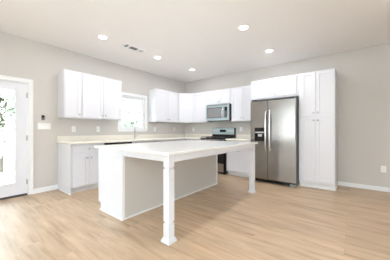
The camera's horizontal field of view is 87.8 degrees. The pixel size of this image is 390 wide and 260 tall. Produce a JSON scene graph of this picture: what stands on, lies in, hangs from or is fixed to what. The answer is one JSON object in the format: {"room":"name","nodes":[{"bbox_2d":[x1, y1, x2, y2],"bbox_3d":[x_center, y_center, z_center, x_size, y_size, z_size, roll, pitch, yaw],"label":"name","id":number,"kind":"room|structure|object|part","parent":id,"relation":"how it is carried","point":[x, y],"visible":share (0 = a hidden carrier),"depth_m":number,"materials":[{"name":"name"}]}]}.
{"room":"kitchen","nodes":[
{"label":"kitchen","id":0,"kind":"room"},
{"bbox_2d":[0,31,184,188],"bbox_3d":[-3.075,-0.190,3.510,0.150,2.840,8.600,0,0,38],"label":"wall","id":1,"kind":"structure","parent":0,"point":[20,57],"depth_m":3.88,"materials":[{"name":"beige paint"}]},
{"bbox_2d":[0,80,27,198],"bbox_3d":[-3.224,0.147,3.195,0.100,1.927,0.929,0,0,38],"label":"door","id":2,"kind":"structure","parent":1,"relation":"in","point":[19,187],"depth_m":3.48,"materials":[{"name":"paint"}]},
{"bbox_2d":[0,75,33,194],"bbox_3d":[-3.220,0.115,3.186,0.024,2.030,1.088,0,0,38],"label":"trim","id":3,"kind":"structure","parent":1,"relation":"attached to","point":[30,82],"depth_m":3.58,"materials":[{"name":"white paint"}]},
{"bbox_2d":[38,123,50,128],"bbox_3d":[-2.783,-0.084,3.747,0.010,0.096,0.184,0,0,38],"label":"light switch","id":4,"kind":"object","parent":1,"relation":"attached to","point":[40,125],"visible":1,"depth_m":3.74,"materials":[{"name":"white plastic"}]},
{"bbox_2d":[33,184,57,193],"bbox_3d":[-2.764,1.086,3.761,0.024,0.088,0.387,0,0,38],"label":"baseboard","id":5,"kind":"structure","parent":1,"relation":"attached to","point":[53,187],"depth_m":3.75,"materials":[{"name":"white paint"}]},
{"bbox_2d":[58,69,81,118],"bbox_3d":[-2.417,-0.685,3.924,0.362,0.894,0.308,0,0,38],"label":"upper cabinet","id":6,"kind":"object","parent":1,"relation":"attached to","point":[69,82],"visible":1,"depth_m":3.82,"materials":[{"name":"white paint"}]},
{"bbox_3d":[-2.306,-0.685,3.835,0.019,0.864,0.280,0,0,38],"label":"door","id":7,"kind":"part","parent":6,"relation":"part of","materials":[{"name":"white paint"}]},
{"bbox_2d":[79,73,121,120],"bbox_3d":[-2.051,-0.685,4.385,0.362,0.894,0.864,0,0,38],"label":"upper cabinet","id":8,"kind":"object","parent":1,"relation":"attached to","point":[101,96],"visible":0.99,"depth_m":4.25,"materials":[{"name":"white paint"}]},
{"bbox_3d":[-2.070,-0.685,4.131,0.019,0.864,0.415,0,0,38],"label":"door","id":9,"kind":"part","parent":8,"relation":"part of","materials":[{"name":"white paint"}]},
{"bbox_3d":[-1.808,-0.685,4.461,0.019,0.864,0.415,0,0,38],"label":"door","id":10,"kind":"part","parent":8,"relation":"part of","materials":[{"name":"white paint"}]},
{"bbox_2d":[120,95,143,128],"bbox_3d":[-1.669,-0.460,5.295,0.130,0.830,0.745,0,0,38],"label":"window","id":11,"kind":"structure","parent":1,"relation":"in","point":[141,100],"depth_m":5.36,"materials":[{"name":"white paint"}]},
{"bbox_3d":[-1.665,-0.648,5.292,0.030,0.393,0.675,0,0,38],"label":"sash","id":12,"kind":"part","parent":11,"relation":"part of","materials":[{"name":"white paint"}]},
{"bbox_3d":[-1.637,-0.277,5.271,0.030,0.423,0.675,0,0,38],"label":"sash","id":13,"kind":"part","parent":11,"relation":"part of","materials":[{"name":"glass"}]},
{"bbox_2d":[117,92,146,128],"bbox_3d":[-1.593,-0.496,5.235,0.024,0.902,0.889,0,0,38],"label":"trim","id":14,"kind":"structure","parent":1,"relation":"attached to","point":[123,93],"depth_m":5.38,"materials":[{"name":"white paint"}]},
{"bbox_2d":[117,129,147,131],"bbox_3d":[-1.588,-0.009,5.231,0.034,0.072,0.925,0,0,38],"label":"trim","id":15,"kind":"structure","parent":1,"relation":"attached to","point":[119,130],"depth_m":5.17,"materials":[{"name":"white paint"}]},
{"bbox_2d":[148,88,178,122],"bbox_3d":[-0.872,-0.685,5.868,0.362,0.894,0.921,0,0,38],"label":"upper cabinet","id":16,"kind":"object","parent":1,"relation":"attached to","point":[163,105],"visible":1,"depth_m":5.64,"materials":[{"name":"white paint"}]},
{"bbox_3d":[-0.900,-0.685,5.603,0.019,0.864,0.444,0,0,38],"label":"door","id":17,"kind":"part","parent":16,"relation":"part of","materials":[{"name":"white paint"}]},
{"bbox_3d":[-0.621,-0.685,5.955,0.019,0.864,0.444,0,0,38],"label":"door","id":18,"kind":"part","parent":16,"relation":"part of","materials":[{"name":"white paint"}]},
{"bbox_2d":[0,173,389,259],"bbox_3d":[-0.041,1.180,1.099,7.600,0.100,8.600,0,0,38],"label":"floor","id":19,"kind":"structure","parent":0,"point":[223,220],"depth_m":2.36,"materials":[{"name":"brown wood"}]},
{"bbox_2d":[0,194,27,199],"bbox_3d":[-3.284,1.121,3.237,0.162,0.018,0.928,0,0,38],"label":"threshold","id":20,"kind":"structure","parent":19,"relation":"on","point":[24,194],"depth_m":3.41,"materials":[{"name":"grey plastic"}]},
{"bbox_2d":[58,143,103,194],"bbox_3d":[-2.214,0.689,3.963,0.632,0.883,0.634,0,0,38],"label":"base cabinet","id":21,"kind":"object","parent":19,"relation":"on","point":[77,163],"visible":0.79,"depth_m":3.73,"materials":[{"name":"white paint"}]},
{"bbox_3d":[-2.413,0.689,3.736,0.603,0.883,0.012,0,0,38],"label":"panel","id":22,"kind":"part","parent":21,"relation":"part of","materials":[{"name":"white paint"}]},
{"bbox_3d":[-2.080,0.723,3.684,0.019,0.585,0.284,0,0,38],"label":"door","id":23,"kind":"part","parent":21,"relation":"part of","materials":[{"name":"white paint"}]},
{"bbox_3d":[-1.990,0.339,3.798,0.019,0.153,0.574,0,0,38],"label":"drawer","id":24,"kind":"part","parent":21,"relation":"part of","materials":[{"name":"white paint"}]},
{"bbox_3d":[-1.900,0.723,3.911,0.019,0.585,0.284,0,0,38],"label":"door","id":25,"kind":"part","parent":21,"relation":"part of","materials":[{"name":"white paint"}]},
{"bbox_2d":[57,134,211,144],"bbox_3d":[-1.052,0.177,5.009,1.151,0.138,3.734,0,0,38],"label":"countertop","id":26,"kind":"structure","parent":21,"relation":"on","point":[91,139],"depth_m":4.68,"materials":[{"name":"beige stone"}]},
{"bbox_2d":[104,142,131,144],"bbox_3d":[-1.805,0.689,4.441,0.639,0.882,0.610,0,0,38],"label":"dishwasher","id":27,"kind":"object","parent":19,"relation":"on","point":[114,142],"visible":0.1,"depth_m":4.24,"materials":[{"name":"grey plastic"}]},
{"bbox_2d":[132,140,160,142],"bbox_3d":[-1.359,0.689,5.039,0.632,0.883,0.868,0,0,38],"label":"base cabinet","id":28,"kind":"object","parent":19,"relation":"on","point":[155,140],"visible":0.02,"depth_m":4.83,"materials":[{"name":"white paint"}]},
{"bbox_2d":[161,139,184,141],"bbox_3d":[-0.795,0.689,5.748,0.632,0.883,0.936,0,0,38],"label":"base cabinet","id":29,"kind":"object","parent":19,"relation":"on","point":[175,139],"visible":0.09,"depth_m":5.58,"materials":[{"name":"white paint"}]},
{"bbox_2d":[98,144,255,245],"bbox_3d":[-0.141,0.688,3.340,1.508,0.884,2.268,0,0,38],"label":"kitchen island","id":30,"kind":"object","parent":19,"relation":"on","point":[130,184],"visible":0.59,"depth_m":2.78,"materials":[{"name":"white paint"}]},
{"bbox_3d":[-1.151,0.688,2.742,0.613,0.884,0.016,0,0,38],"label":"panel","id":31,"kind":"part","parent":30,"relation":"part of","materials":[{"name":"white paint"}]},
{"bbox_3d":[-1.133,1.119,2.712,0.570,0.022,0.008,0,0,38],"label":"shoe molding","id":32,"kind":"part","parent":30,"relation":"part of","materials":[{"name":"white paint"}]},
{"bbox_3d":[-0.903,0.677,2.557,0.005,0.862,0.035,0,0,38],"label":"corner trim","id":33,"kind":"part","parent":30,"relation":"part of","materials":[{"name":"white paint"}]},
{"bbox_3d":[-0.266,0.688,2.066,0.118,0.884,0.118,0,0,38],"label":"leg","id":34,"kind":"part","parent":30,"relation":"part of","materials":[{"name":"white paint"}]},
{"bbox_3d":[-0.218,1.119,3.414,0.012,0.022,2.229,0,0,38],"label":"shoe molding","id":35,"kind":"part","parent":30,"relation":"part of","materials":[{"name":"white paint"}]},
{"bbox_3d":[-0.228,0.688,3.422,0.014,0.884,2.197,0,0,38],"label":"panel","id":36,"kind":"part","parent":30,"relation":"part of","materials":[{"name":"beige paint"}]},
{"bbox_2d":[94,140,257,155],"bbox_3d":[-0.139,0.231,3.318,1.515,0.030,2.277,0,0,38],"label":"island countertop","id":37,"kind":"structure","parent":30,"relation":"on","point":[168,148],"depth_m":2.73,"materials":[{"name":"white stone"}]},
{"bbox_3d":[1.051,0.688,3.724,0.118,0.884,0.118,0,0,38],"label":"leg","id":38,"kind":"part","parent":30,"relation":"part of","materials":[{"name":"white paint"}]},
{"bbox_2d":[200,128,235,174],"bbox_3d":[0.626,0.527,5.584,0.752,1.205,0.707,0,0,38],"label":"range","id":39,"kind":"object","parent":19,"relation":"on","point":[218,134],"visible":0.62,"depth_m":5.37,"materials":[{"name":"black metal"}]},
{"bbox_3d":[0.452,0.270,5.366,0.752,0.090,0.044,0,0,38],"label":"panel","id":40,"kind":"part","parent":39,"relation":"part of","materials":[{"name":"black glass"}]},
{"bbox_2d":[201,137,228,138],"bbox_3d":[0.625,0.213,5.583,0.752,0.022,0.580,0,0,38],"label":"cooktop","id":41,"kind":"object","parent":39,"relation":"in","point":[206,137],"depth_m":5.29,"materials":[{"name":"black metal"}]},
{"bbox_3d":[0.447,0.959,5.374,0.727,0.213,0.038,0,0,38],"label":"storage drawer","id":42,"kind":"part","parent":39,"relation":"part of","materials":[{"name":"silver metal"}]},
{"bbox_3d":[0.447,0.583,5.374,0.727,0.525,0.038,0,0,38],"label":"oven door","id":43,"kind":"part","parent":39,"relation":"part of","materials":[{"name":"black glass"}]},
{"bbox_2d":[227,140,250,177],"bbox_3d":[1.227,0.689,5.178,0.656,0.883,0.632,0,0,38],"label":"base cabinet","id":44,"kind":"object","parent":19,"relation":"on","point":[237,161],"visible":0.54,"depth_m":4.94,"materials":[{"name":"white paint"}]},
{"bbox_3d":[0.931,0.723,5.059,0.309,0.585,0.019,0,0,38],"label":"door","id":45,"kind":"part","parent":44,"relation":"part of","materials":[{"name":"white paint"}]},
{"bbox_2d":[225,134,250,140],"bbox_3d":[1.225,0.177,5.176,0.661,0.138,0.639,0,0,38],"label":"countertop","id":46,"kind":"structure","parent":44,"relation":"on","point":[240,137],"depth_m":5.27,"materials":[{"name":"beige stone"}]},
{"bbox_3d":[1.178,0.723,4.863,0.309,0.585,0.019,0,0,38],"label":"door","id":47,"kind":"part","parent":44,"relation":"part of","materials":[{"name":"white paint"}]},
{"bbox_2d":[251,96,298,187],"bbox_3d":[1.821,0.227,4.516,0.920,1.807,0.854,0,0,38],"label":"refrigerator","id":48,"kind":"object","parent":19,"relation":"on","point":[274,122],"visible":0.96,"depth_m":4.18,"materials":[{"name":"silver metal"}]},
{"bbox_3d":[1.411,0.203,4.438,0.376,1.675,0.075,0,0,38],"label":"freezer door","id":49,"kind":"part","parent":48,"relation":"part of","materials":[{"name":"silver metal"}]},
{"bbox_3d":[1.494,0.010,4.287,0.036,0.853,0.089,0,0,38],"label":"handle","id":50,"kind":"part","parent":48,"relation":"part of","materials":[{"name":"silver metal"}]},
{"bbox_3d":[1.561,0.010,4.234,0.036,0.853,0.089,0,0,38],"label":"handle","id":51,"kind":"part","parent":48,"relation":"part of","materials":[{"name":"silver metal"}]},
{"bbox_3d":[1.774,0.203,4.150,0.534,1.675,0.075,0,0,38],"label":"fridge door","id":52,"kind":"part","parent":48,"relation":"part of","materials":[{"name":"silver metal"}]},
{"bbox_2d":[299,68,337,190],"bbox_3d":[2.523,-0.013,4.139,0.619,2.285,0.648,0,0,38],"label":"pantry cabinet","id":53,"kind":"object","parent":19,"relation":"on","point":[317,89],"visible":1,"depth_m":3.90,"materials":[{"name":"white paint"}]},
{"bbox_3d":[2.235,-0.710,4.004,0.260,0.864,0.019,0,0,38],"label":"door","id":54,"kind":"part","parent":53,"relation":"part of","materials":[{"name":"white paint"}]},
{"bbox_3d":[2.235,0.376,4.004,0.260,1.258,0.019,0,0,38],"label":"door","id":55,"kind":"part","parent":53,"relation":"part of","materials":[{"name":"white paint"}]},
{"bbox_3d":[2.457,-0.710,3.828,0.294,0.864,0.019,0,0,38],"label":"door","id":56,"kind":"part","parent":53,"relation":"part of","materials":[{"name":"white paint"}]},
{"bbox_3d":[2.457,0.376,3.828,0.294,1.258,0.019,0,0,38],"label":"door","id":57,"kind":"part","parent":53,"relation":"part of","materials":[{"name":"white paint"}]},
{"bbox_2d":[0,0,389,82],"bbox_3d":[-0.041,-1.670,1.099,7.900,0.120,8.900,0,0,38],"label":"ceiling","id":58,"kind":"structure","parent":0,"point":[204,36],"depth_m":3.26,"materials":[{"name":"paint"}]},
{"bbox_2d":[97,35,107,38],"bbox_3d":[-1.591,-1.604,3.489,0.164,0.010,0.164,0,0,38],"label":"recessed light","id":59,"kind":"object","parent":58,"relation":"in","point":[98,36],"visible":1,"depth_m":3.48,"materials":[{"name":"white paint"}]},
{"bbox_2d":[121,43,144,52],"bbox_3d":[-1.201,-1.605,3.963,0.180,0.010,0.440,0,0,38],"label":"ceiling vent","id":60,"kind":"object","parent":58,"relation":"in","point":[128,46],"visible":1,"depth_m":3.95,"materials":[{"name":"white metal"}]},
{"bbox_2d":[238,25,248,29],"bbox_3d":[0.759,-1.604,3.159,0.164,0.010,0.164,0,0,38],"label":"recessed light","id":61,"kind":"object","parent":58,"relation":"in","point":[241,27],"visible":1,"depth_m":3.15,"materials":[{"name":"white paint"}]},
{"bbox_2d":[185,43,389,187],"bbox_3d":[2.681,-0.190,4.524,7.900,2.840,0.150,0,0,38],"label":"wall","id":62,"kind":"structure","parent":0,"point":[363,74],"depth_m":4.04,"materials":[{"name":"beige paint"}]},
{"bbox_2d":[179,93,192,122],"bbox_3d":[-0.291,-0.685,6.394,0.619,0.894,0.619,0,0,38],"label":"upper cabinet","id":63,"kind":"object","parent":62,"relation":"attached to","point":[185,99],"visible":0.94,"depth_m":6.16,"materials":[{"name":"white paint"}]},
{"bbox_2d":[193,91,213,122],"bbox_3d":[0.249,-0.685,6.147,0.528,0.894,0.334,0,0,38],"label":"upper cabinet","id":64,"kind":"object","parent":62,"relation":"attached to","point":[200,100],"visible":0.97,"depth_m":6.03,"materials":[{"name":"white paint"}]},
{"bbox_3d":[0.151,-0.685,6.024,0.500,0.864,0.019,0,0,38],"label":"door","id":65,"kind":"part","parent":64,"relation":"part of","materials":[{"name":"white paint"}]},
{"bbox_2d":[208,88,230,104],"bbox_3d":[0.748,-0.927,5.731,0.762,0.410,0.362,0,0,38],"label":"upper cabinet","id":66,"kind":"object","parent":62,"relation":"attached to","point":[223,96],"visible":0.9,"depth_m":5.59,"materials":[{"name":"white paint"}]},
{"bbox_3d":[0.515,-0.927,5.735,0.364,0.380,0.019,0,0,38],"label":"door","id":67,"kind":"part","parent":66,"relation":"part of","materials":[{"name":"white paint"}]},
{"bbox_2d":[206,103,230,120],"bbox_3d":[0.710,-0.495,5.698,0.738,0.446,0.463,0,0,38],"label":"microwave","id":68,"kind":"object","parent":66,"relation":"attached to","point":[218,112],"visible":0.93,"depth_m":5.53,"materials":[{"name":"grey metal"}]},
{"bbox_3d":[0.804,-0.927,5.505,0.364,0.380,0.019,0,0,38],"label":"door","id":69,"kind":"part","parent":66,"relation":"part of","materials":[{"name":"white paint"}]},
{"bbox_2d":[231,85,250,121],"bbox_3d":[1.309,-0.685,5.286,0.663,0.894,0.362,0,0,38],"label":"upper cabinet","id":70,"kind":"object","parent":62,"relation":"attached to","point":[240,96],"visible":0.8,"depth_m":5.20,"materials":[{"name":"white paint"}]},
{"bbox_3d":[1.095,-0.685,5.274,0.314,0.864,0.019,0,0,38],"label":"door","id":71,"kind":"part","parent":70,"relation":"part of","materials":[{"name":"white paint"}]},
{"bbox_3d":[1.346,-0.685,5.074,0.314,0.864,0.019,0,0,38],"label":"door","id":72,"kind":"part","parent":70,"relation":"part of","materials":[{"name":"white paint"}]},
{"bbox_2d":[251,74,298,100],"bbox_3d":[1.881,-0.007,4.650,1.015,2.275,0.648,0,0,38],"label":"upper cabinet","id":73,"kind":"object","parent":62,"relation":"attached to","point":[286,86],"visible":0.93,"depth_m":4.38,"materials":[{"name":"white paint"}]},
{"bbox_3d":[1.525,-0.939,4.568,0.455,0.387,0.019,0,0,38],"label":"door","id":74,"kind":"part","parent":73,"relation":"part of","materials":[{"name":"white paint"}]},
{"bbox_3d":[1.889,-0.939,4.279,0.465,0.387,0.019,0,0,38],"label":"door","id":75,"kind":"part","parent":73,"relation":"part of","materials":[{"name":"white paint"}]},
{"bbox_2d":[338,181,389,191],"bbox_3d":[4.279,1.090,3.143,3.378,0.080,0.024,0,0,38],"label":"baseboard","id":76,"kind":"structure","parent":62,"relation":"attached to","point":[370,187],"depth_m":3.93,"materials":[{"name":"white paint"}]},
{"bbox_2d":[381,166,385,171],"bbox_3d":[3.506,0.717,3.767,0.074,0.120,0.008,0,0,38],"label":"wall outlet","id":77,"kind":"object","parent":62,"relation":"attached to","point":[383,168],"visible":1,"depth_m":3.77,"materials":[{"name":"white plastic"}]},
{"label":"outside","id":78,"kind":"structure","parent":0,"visible":0},
{"bbox_2d":[0,145,14,182],"bbox_3d":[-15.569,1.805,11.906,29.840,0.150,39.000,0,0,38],"label":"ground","id":79,"kind":"structure","parent":78,"point":[11,177],"depth_m":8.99,"materials":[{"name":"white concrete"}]},
{"bbox_2d":[0,89,14,172],"bbox_3d":[-7.968,-0.691,8.321,5.076,4.851,4.581,0,0,-11],"label":"leafy tree","id":80,"kind":"object","parent":79,"relation":"on","point":[7,97],"visible":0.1,"depth_m":7.80,"materials":[{"name":"green plant"}]},
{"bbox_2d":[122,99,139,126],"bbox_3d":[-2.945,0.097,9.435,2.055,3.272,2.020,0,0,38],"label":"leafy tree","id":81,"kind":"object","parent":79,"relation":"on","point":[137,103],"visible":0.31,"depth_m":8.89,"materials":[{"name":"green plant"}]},
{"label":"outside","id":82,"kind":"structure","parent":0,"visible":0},
{"bbox_2d":[0,181,14,184],"bbox_3d":[-4.364,1.205,3.193,1.465,0.090,4.300,0,0,38],"label":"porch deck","id":83,"kind":"object","parent":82,"point":[11,181],"depth_m":4.43,"materials":[{"name":"white"}]},
{"bbox_2d":[0,143,14,175],"bbox_3d":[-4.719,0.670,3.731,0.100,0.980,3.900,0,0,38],"label":"porch railing","id":84,"kind":"object","parent":83,"relation":"on","point":[4,145],"visible":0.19,"depth_m":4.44,"materials":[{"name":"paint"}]},
{"bbox_3d":[-4.719,0.307,3.731,0.080,0.045,3.700,0,0,38],"label":"rail","id":85,"kind":"part","parent":84,"relation":"part of","materials":[{"name":"paint"}]},
{"bbox_3d":[-4.719,0.945,3.731,0.050,0.050,3.700,0,0,38],"label":"rail","id":86,"kind":"part","parent":84,"relation":"part of","materials":[{"name":"paint"}]}
]}

